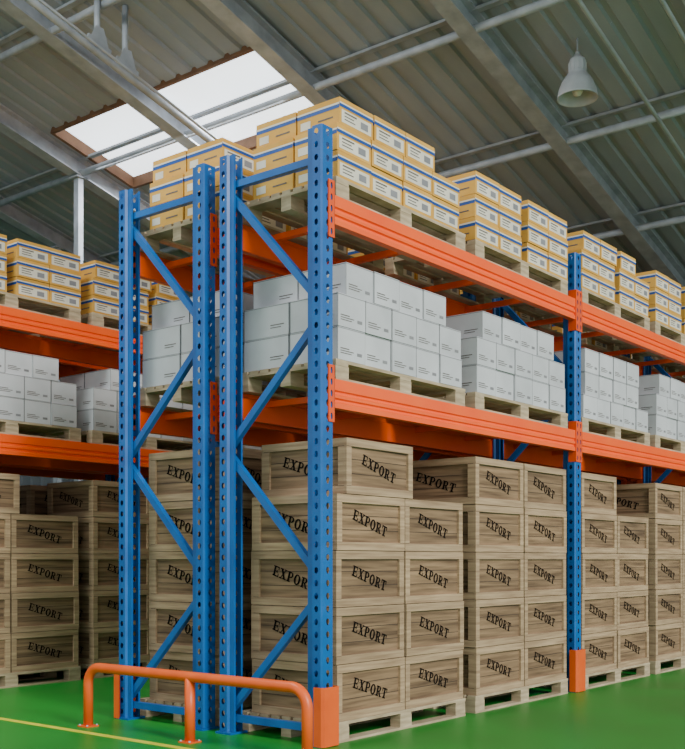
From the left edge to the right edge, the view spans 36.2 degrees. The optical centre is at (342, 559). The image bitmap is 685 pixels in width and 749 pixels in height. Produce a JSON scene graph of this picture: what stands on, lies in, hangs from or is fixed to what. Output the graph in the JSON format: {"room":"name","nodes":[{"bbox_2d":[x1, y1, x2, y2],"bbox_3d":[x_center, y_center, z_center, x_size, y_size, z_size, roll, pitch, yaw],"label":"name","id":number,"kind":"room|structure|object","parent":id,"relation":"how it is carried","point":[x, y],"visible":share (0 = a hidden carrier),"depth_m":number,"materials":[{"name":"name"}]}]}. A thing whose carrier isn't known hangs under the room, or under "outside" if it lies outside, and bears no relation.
{"room":"warehouse","nodes":[
{"label":"warehouse","id":0,"kind":"room"},
{"bbox_2d":[20,475,85,485],"bbox_3d":[-10.027,-4.779,23.488,0.040,12.677,28.800,0,0,39],"label":"wall","id":1,"kind":"structure","parent":0,"point":[24,480],"depth_m":26.40,"materials":[{"name":"grey"}]},
{"bbox_2d":[0,0,684,296],"bbox_3d":[-1.431,-7.471,16.753,22.000,7.382,29.000,0,0,39],"label":"ceiling","id":2,"kind":"structure","parent":0,"point":[466,110],"depth_m":16.06,"materials":[{"name":"grey metal"}]},
{"bbox_2d":[24,0,217,141],"bbox_3d":[-3.500,-7.173,14.566,0.325,5.989,23.026,0,0,39],"label":"roof truss","id":3,"kind":"object","parent":2,"relation":"attached to","point":[96,42],"depth_m":15.01,"materials":[{"name":"grey metal"}]},
{"bbox_2d":[50,46,313,188],"bbox_3d":[-2.623,-7.477,17.864,5.120,0.668,1.920,0,0,39],"label":"window","id":4,"kind":"structure","parent":2,"relation":"attached to","point":[242,72],"depth_m":17.79,"materials":[{"name":"white glass"}]},
{"bbox_2d":[0,0,684,265],"bbox_3d":[-0.589,-6.943,17.808,22.000,6.475,24.420,0,0,39],"label":"pipes","id":5,"kind":"structure","parent":2,"relation":"attached to","point":[536,6],"depth_m":16.22,"materials":[{"name":"grey metal"}]},
{"bbox_2d":[557,38,597,106],"bbox_3d":[3.229,-6.755,14.415,0.556,0.830,0.556,0,0,39],"label":"lamp","id":6,"kind":"object","parent":2,"relation":"hanging from","point":[578,88],"visible":1,"depth_m":14.33,"materials":[{"name":"metal"}]},
{"bbox_2d":[0,661,684,748],"bbox_3d":[-0.098,1.659,11.210,31.000,0.203,36.000,0,0,39],"label":"floor","id":7,"kind":"structure","parent":0,"point":[648,712],"depth_m":9.89,"materials":[{"name":"green paint"}]},
{"bbox_2d":[0,666,80,688],"bbox_3d":[-4.491,1.471,13.192,1.140,0.178,2.060,0,0,39],"label":"wooden pallet","id":8,"kind":"object","parent":7,"relation":"on","point":[7,680],"visible":0.58,"depth_m":13.38,"materials":[{"name":"brown wood"}]},
{"bbox_2d":[0,473,78,673],"bbox_3d":[-4.445,0.163,13.148,1.009,2.434,2.021,0,0,39],"label":"crates","id":9,"kind":"object","parent":8,"relation":"on","point":[39,596],"visible":1,"depth_m":13.14,"materials":[{"name":"brown wood"}]},
{"bbox_2d":[50,245,64,482],"bbox_3d":[-6.130,-2.577,22.551,0.320,8.274,0.320,0,0,39],"label":"steel column","id":10,"kind":"structure","parent":7,"relation":"on","point":[55,480],"depth_m":22.49,"materials":[{"name":"grey metal"}]},
{"bbox_2d":[0,349,148,483],"bbox_3d":[-1.946,-1.035,18.648,1.230,5.190,23.618,0,0,39],"label":"rack","id":11,"kind":"object","parent":7,"relation":"on","point":[66,368],"visible":0.02,"depth_m":16.27,"materials":[{"name":"orange metal"}]},
{"bbox_2d":[68,174,88,480],"bbox_3d":[-4.916,-2.779,19.535,0.320,8.678,0.320,0,0,39],"label":"steel column","id":12,"kind":"structure","parent":7,"relation":"on","point":[78,180],"depth_m":19.49,"materials":[{"name":"white metal"}]},
{"bbox_2d":[57,659,149,677],"bbox_3d":[-3.087,1.471,14.950,1.140,0.178,2.060,0,0,39],"label":"wooden pallet","id":13,"kind":"object","parent":7,"relation":"on","point":[144,663],"visible":0.07,"depth_m":14.04,"materials":[{"name":"brown wood"}]},
{"bbox_2d":[47,480,149,664],"bbox_3d":[-3.039,0.163,14.908,1.006,2.434,2.025,0,0,39],"label":"crates","id":14,"kind":"object","parent":13,"relation":"on","point":[95,503],"visible":0.38,"depth_m":14.01,"materials":[{"name":"brown wood"}]},
{"bbox_2d":[0,305,219,475],"bbox_3d":[-0.839,-1.035,17.763,1.265,5.190,23.628,0,0,39],"label":"rack","id":15,"kind":"object","parent":7,"relation":"on","point":[17,450],"visible":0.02,"depth_m":13.94,"materials":[{"name":"orange metal"}]},
{"bbox_2d":[0,419,80,441],"bbox_3d":[-4.487,-1.621,13.197,1.140,0.178,2.060,0,0,39],"label":"wooden pallet","id":16,"kind":"object","parent":15,"relation":"on","point":[11,427],"visible":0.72,"depth_m":13.42,"materials":[{"name":"brown wood"}]},
{"bbox_2d":[0,349,76,427],"bbox_3d":[-4.487,-2.136,13.163,1.110,0.849,1.973,0,0,39],"label":"boxes","id":17,"kind":"object","parent":16,"relation":"on","point":[31,391],"visible":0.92,"depth_m":13.09,"materials":[{"name":"cardboard"}]},
{"bbox_2d":[0,291,80,334],"bbox_3d":[-4.489,-3.171,13.194,1.140,0.178,2.060,0,0,39],"label":"wooden pallet","id":18,"kind":"object","parent":15,"relation":"on","point":[10,300],"visible":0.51,"depth_m":13.37,"materials":[{"name":"brown wood"}]},
{"bbox_2d":[0,234,80,308],"bbox_3d":[-4.428,-3.610,13.146,0.990,0.696,2.070,0,0,39],"label":"stack","id":19,"kind":"object","parent":18,"relation":"on","point":[27,269],"visible":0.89,"depth_m":13.16,"materials":[{"name":"cardboard"}]},
{"bbox_2d":[41,312,151,355],"bbox_3d":[-3.083,-3.171,14.956,1.140,0.178,2.060,0,0,39],"label":"wooden pallet","id":20,"kind":"object","parent":15,"relation":"on","point":[96,319],"visible":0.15,"depth_m":14.17,"materials":[{"name":"brown wood"}]},
{"bbox_2d":[63,260,178,324],"bbox_3d":[-3.027,-3.610,14.902,0.988,0.696,2.048,0,0,39],"label":"stack","id":21,"kind":"object","parent":20,"relation":"on","point":[99,291],"visible":0.41,"depth_m":14.02,"materials":[{"name":"cardboard"}]},
{"bbox_2d":[57,430,192,451],"bbox_3d":[-3.092,-1.621,14.944,1.140,0.178,2.060,0,0,39],"label":"wooden pallet","id":22,"kind":"object","parent":15,"relation":"on","point":[89,436],"visible":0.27,"depth_m":14.60,"materials":[{"name":"brown wood"}]},
{"bbox_2d":[60,368,199,442],"bbox_3d":[-3.094,-2.136,14.911,1.108,0.849,1.973,0,0,39],"label":"boxes","id":23,"kind":"object","parent":22,"relation":"on","point":[97,392],"visible":0.4,"depth_m":14.03,"materials":[{"name":"cardboard"}]},
{"bbox_2d":[182,448,261,451],"bbox_3d":[-1.571,-1.621,16.850,1.140,0.178,2.060,0,0,39],"label":"wooden pallet","id":24,"kind":"object","parent":15,"relation":"on","point":[243,448],"visible":0.02,"depth_m":16.19,"materials":[{"name":"brown wood"}]},
{"bbox_2d":[182,442,261,449],"bbox_3d":[-1.573,-2.136,16.815,1.112,0.849,1.971,0,0,39],"label":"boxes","id":25,"kind":"object","parent":24,"relation":"on","point":[244,446],"visible":0.02,"depth_m":16.17,"materials":[{"name":"cardboard"}]},
{"bbox_2d":[77,663,312,748],"bbox_3d":[-1.329,1.258,8.994,2.840,0.604,0.140,0,0,39],"label":"guard rail","id":26,"kind":"object","parent":7,"relation":"on","point":[190,678],"visible":1,"depth_m":8.93,"materials":[{"name":"orange metal"}]},
{"bbox_2d":[140,697,251,727],"bbox_3d":[-0.950,1.471,10.928,1.140,0.178,2.060,0,0,39],"label":"wooden pallet","id":27,"kind":"object","parent":7,"relation":"on","point":[147,713],"visible":0.19,"depth_m":10.19,"materials":[{"name":"brown wood"}]},
{"bbox_2d":[149,447,261,707],"bbox_3d":[-0.901,0.163,10.885,1.006,2.434,2.025,0,0,39],"label":"crates","id":28,"kind":"object","parent":27,"relation":"on","point":[170,473],"visible":0.23,"depth_m":10.16,"materials":[{"name":"brown wood"}]},
{"bbox_2d":[243,698,465,742],"bbox_3d":[0.144,1.471,10.055,1.140,0.178,2.060,0,0,39],"label":"wooden pallet","id":29,"kind":"object","parent":7,"relation":"on","point":[401,719],"visible":0.38,"depth_m":9.63,"materials":[{"name":"brown wood"}]},
{"bbox_2d":[251,437,463,721],"bbox_3d":[0.190,0.163,10.011,1.009,2.434,2.021,0,0,39],"label":"crates","id":30,"kind":"object","parent":29,"relation":"on","point":[398,607],"visible":0.82,"depth_m":9.45,"materials":[{"name":"brown wood"}]},
{"bbox_2d":[114,163,683,730],"bbox_3d":[4.135,-1.035,17.350,1.265,5.190,18.948,0,0,39],"label":"rack","id":31,"kind":"object","parent":7,"relation":"on","point":[136,422],"visible":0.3,"depth_m":10.23,"materials":[{"name":"blue metal"}]},
{"bbox_2d":[140,210,274,282],"bbox_3d":[-0.955,-3.171,10.922,1.140,0.178,2.060,0,0,39],"label":"wooden pallet","id":32,"kind":"object","parent":31,"relation":"on","point":[179,235],"visible":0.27,"depth_m":10.40,"materials":[{"name":"brown wood"}]},
{"bbox_2d":[150,137,347,254],"bbox_3d":[-0.923,-3.610,10.838,0.989,0.696,1.938,0,0,39],"label":"stack","id":33,"kind":"object","parent":32,"relation":"on","point":[173,174],"visible":0.2,"depth_m":10.13,"materials":[{"name":"cardboard"}]},
{"bbox_2d":[140,376,305,412],"bbox_3d":[-0.953,-1.621,10.924,1.140,0.178,2.060,0,0,39],"label":"wooden pallet","id":34,"kind":"object","parent":31,"relation":"on","point":[149,396],"visible":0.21,"depth_m":10.39,"materials":[{"name":"brown wood"}]},
{"bbox_2d":[142,290,305,392],"bbox_3d":[-0.953,-2.136,10.890,1.110,0.849,1.973,0,0,39],"label":"boxes","id":35,"kind":"object","parent":34,"relation":"on","point":[167,346],"visible":0.16,"depth_m":10.26,"materials":[{"name":"cardboard"}]},
{"bbox_3d":[0.449,-3.171,12.680,1.140,0.178,2.060,0,0,39],"label":"wooden pallet","id":36,"kind":"object","parent":31,"relation":"on","visible":0},
{"bbox_2d":[348,248,459,295],"bbox_3d":[0.480,-3.610,12.596,0.989,0.696,1.938,0,0,39],"label":"stack","id":37,"kind":"object","parent":36,"relation":"on","point":[351,252],"visible":0.04,"depth_m":12.25,"materials":[{"name":"cardboard"}]},
{"bbox_3d":[1.974,-3.171,14.590,1.140,0.178,2.060,0,0,39],"label":"wooden pallet","id":38,"kind":"object","parent":31,"relation":"on","visible":0},
{"bbox_2d":[460,290,551,328],"bbox_3d":[2.005,-3.610,14.507,0.989,0.696,1.938,0,0,39],"label":"stack","id":39,"kind":"object","parent":38,"relation":"on","point":[521,315],"visible":0.02,"depth_m":14.33,"materials":[{"name":"cardboard"}]},
{"bbox_3d":[4.894,-3.171,18.248,1.140,0.178,2.060,0,0,39],"label":"wooden pallet","id":40,"kind":"object","parent":31,"relation":"on","visible":0},
{"bbox_2d":[630,354,667,371],"bbox_3d":[4.927,-3.610,18.165,0.990,0.696,1.939,0,0,39],"label":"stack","id":41,"kind":"object","parent":40,"relation":"on","point":[663,367],"visible":0.02,"depth_m":18.18,"materials":[{"name":"cardboard"}]},
{"bbox_2d":[215,123,684,747],"bbox_3d":[5.257,-1.035,16.454,1.265,5.190,18.948,0,0,39],"label":"rack","id":42,"kind":"object","parent":7,"relation":"on","point":[336,406],"visible":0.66,"depth_m":9.48,"materials":[{"name":"orange metal"}]},
{"bbox_2d":[243,358,464,405],"bbox_3d":[0.141,-1.621,10.050,1.140,0.178,2.060,0,0,39],"label":"wooden pallet","id":43,"kind":"object","parent":42,"relation":"on","point":[296,378],"visible":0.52,"depth_m":9.62,"materials":[{"name":"brown wood"}]},
{"bbox_2d":[244,262,461,387],"bbox_3d":[0.141,-2.136,10.016,1.110,0.849,1.973,0,0,39],"label":"boxes","id":44,"kind":"object","parent":43,"relation":"on","point":[380,321],"visible":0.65,"depth_m":9.45,"materials":[{"name":"cardboard"}]},
{"bbox_2d":[243,176,465,271],"bbox_3d":[0.145,-3.171,10.055,1.140,0.178,2.060,0,0,39],"label":"wooden pallet","id":45,"kind":"object","parent":42,"relation":"on","point":[289,207],"visible":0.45,"depth_m":9.70,"materials":[{"name":"brown wood"}]},
{"bbox_2d":[253,96,459,230],"bbox_3d":[0.176,-3.610,9.972,0.989,0.696,1.938,0,0,39],"label":"stack","id":46,"kind":"object","parent":45,"relation":"on","point":[371,153],"visible":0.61,"depth_m":9.38,"materials":[{"name":"cardboard"}]},
{"bbox_2d":[385,239,567,310],"bbox_3d":[1.548,-3.171,11.813,1.140,0.178,2.060,0,0,39],"label":"wooden pallet","id":47,"kind":"object","parent":42,"relation":"on","point":[394,267],"visible":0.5,"depth_m":11.63,"materials":[{"name":"brown wood"}]},
{"bbox_2d":[437,392,567,428],"bbox_3d":[1.546,-1.621,11.811,1.140,0.178,2.060,0,0,39],"label":"wooden pallet","id":48,"kind":"object","parent":42,"relation":"on","point":[476,400],"visible":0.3,"depth_m":11.45,"materials":[{"name":"brown wood"}]},
{"bbox_2d":[445,311,564,412],"bbox_3d":[1.546,-2.136,11.777,1.110,0.849,1.973,0,0,39],"label":"boxes","id":49,"kind":"object","parent":48,"relation":"on","point":[501,357],"visible":0.56,"depth_m":11.18,"materials":[{"name":"cardboard"}]},
{"bbox_2d":[447,170,567,280],"bbox_3d":[1.609,-3.610,11.765,0.990,0.696,2.070,0,0,39],"label":"stack","id":50,"kind":"object","parent":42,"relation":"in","point":[490,213],"visible":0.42,"depth_m":11.23,"materials":[{"name":"cardboard"}]},
{"bbox_2d":[504,288,649,337],"bbox_3d":[3.061,-3.171,13.708,1.140,0.178,2.060,0,0,39],"label":"wooden pallet","id":51,"kind":"object","parent":42,"relation":"on","point":[588,297],"visible":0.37,"depth_m":13.56,"materials":[{"name":"brown wood"}]},
{"bbox_2d":[567,230,648,316],"bbox_3d":[3.116,-3.610,13.654,0.988,0.696,2.048,0,0,39],"label":"stack","id":52,"kind":"object","parent":51,"relation":"on","point":[607,272],"visible":0.33,"depth_m":13.16,"materials":[{"name":"cardboard"}]},
{"bbox_2d":[548,417,649,445],"bbox_3d":[3.066,-1.621,13.714,1.140,0.178,2.060,0,0,39],"label":"wooden pallet","id":53,"kind":"object","parent":42,"relation":"on","point":[591,426],"visible":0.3,"depth_m":13.41,"materials":[{"name":"brown wood"}]},
{"bbox_2d":[554,348,647,432],"bbox_3d":[3.064,-2.136,13.679,1.112,0.849,1.971,0,0,39],"label":"boxes","id":54,"kind":"object","parent":53,"relation":"on","point":[609,385],"visible":0.38,"depth_m":13.19,"materials":[{"name":"cardboard"}]},
{"bbox_2d":[581,321,684,362],"bbox_3d":[4.468,-3.171,15.470,1.140,0.178,2.060,0,0,39],"label":"wooden pallet","id":55,"kind":"object","parent":42,"relation":"on","point":[613,344],"visible":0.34,"depth_m":15.21,"materials":[{"name":"brown wood"}]},
{"bbox_2d":[636,270,684,333],"bbox_3d":[4.529,-3.610,15.422,0.990,0.696,2.070,0,0,39],"label":"stack","id":56,"kind":"object","parent":55,"relation":"on","point":[666,302],"visible":0.3,"depth_m":14.59,"materials":[{"name":"cardboard"}]},
{"bbox_2d":[625,435,684,453],"bbox_3d":[4.464,-1.621,15.466,1.140,0.178,2.060,0,0,39],"label":"wooden pallet","id":57,"kind":"object","parent":42,"relation":"on","point":[657,441],"visible":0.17,"depth_m":14.89,"materials":[{"name":"brown wood"}]},
{"bbox_2d":[638,374,684,441],"bbox_3d":[4.464,-2.136,15.431,1.110,0.849,1.973,0,0,39],"label":"boxes","id":58,"kind":"object","parent":57,"relation":"on","point":[662,397],"visible":0.34,"depth_m":14.57,"materials":[{"name":"cardboard"}]},
{"bbox_2d":[651,357,684,381],"bbox_3d":[5.981,-3.171,17.366,1.140,0.178,2.060,0,0,39],"label":"wooden pallet","id":59,"kind":"object","parent":42,"relation":"on","point":[672,367],"visible":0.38,"depth_m":17.52,"materials":[{"name":"brown wood"}]},
{"bbox_2d":[427,678,567,713],"bbox_3d":[1.548,1.471,11.813,1.140,0.178,2.060,0,0,39],"label":"wooden pallet","id":60,"kind":"object","parent":7,"relation":"on","point":[474,704],"visible":0.26,"depth_m":11.40,"materials":[{"name":"brown wood"}]},
{"bbox_2d":[413,456,566,695],"bbox_3d":[1.596,0.163,11.770,1.006,2.434,2.025,0,0,39],"label":"crates","id":61,"kind":"object","parent":60,"relation":"on","point":[515,514],"visible":0.69,"depth_m":11.21,"materials":[{"name":"brown wood"}]},
{"bbox_2d":[538,662,649,689],"bbox_3d":[3.064,1.471,13.712,1.140,0.178,2.060,0,0,39],"label":"wooden pallet","id":62,"kind":"object","parent":7,"relation":"on","point":[613,676],"visible":0.25,"depth_m":13.36,"materials":[{"name":"brown wood"}]},
{"bbox_2d":[581,472,648,673],"bbox_3d":[3.110,0.163,13.674,1.016,2.434,2.023,0,0,39],"label":"crates","id":63,"kind":"object","parent":62,"relation":"on","point":[614,548],"visible":0.44,"depth_m":13.25,"materials":[{"name":"brown wood"}]},
{"bbox_2d":[621,655,684,673],"bbox_3d":[4.468,1.471,15.471,1.140,0.178,2.060,0,0,39],"label":"wooden pallet","id":64,"kind":"object","parent":7,"relation":"on","point":[678,662],"visible":0.16,"depth_m":14.77,"materials":[{"name":"brown wood"}]},
{"bbox_2d":[616,483,684,660],"bbox_3d":[4.516,0.163,15.428,1.006,2.434,2.025,0,0,39],"label":"crates","id":65,"kind":"object","parent":64,"relation":"on","point":[663,504],"visible":0.48,"depth_m":14.63,"materials":[{"name":"brown wood"}]},
{"bbox_3d":[-4.181,1.471,15.824,1.140,0.178,2.060,0,0,39],"label":"wooden pallet","id":66,"kind":"object","parent":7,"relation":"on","visible":0},
{"bbox_2d":[20,485,46,514],"bbox_3d":[-4.136,0.163,15.786,1.016,2.434,2.023,0,0,39],"label":"crates","id":67,"kind":"object","parent":66,"relation":"on","point":[33,498],"visible":0.02,"depth_m":14.82,"materials":[{"name":"brown wood"}]},
{"bbox_2d":[0,0,684,286],"bbox_3d":[-1.599,-7.279,16.887,20.070,7.666,29.074,0,0,39],"label":"roof beams","id":68,"kind":"structure","parent":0,"point":[239,16],"depth_m":16.37,"materials":[{"name":"grey metal"}]},
{"bbox_2d":[576,0,684,161],"bbox_3d":[1.594,-7.361,10.243,0.906,5.975,22.613,0,0,39],"label":"pipe","id":69,"kind":"object","parent":68,"relation":"attached to","point":[581,4],"visible":1,"depth_m":13.20,"materials":[{"name":"metal"}]},
{"bbox_3d":[3.372,-3.171,16.342,1.140,0.178,2.060,0,0,39],"label":"wooden pallet","id":70,"kind":"object","parent":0,"visible":0},
{"bbox_2d":[552,325,606,349],"bbox_3d":[3.433,-3.610,16.294,0.990,0.696,2.070,0,0,39],"label":"stack","id":71,"kind":"object","parent":70,"relation":"on","point":[556,328],"visible":0.02,"depth_m":16.06,"materials":[{"name":"cardboard"}]}
]}

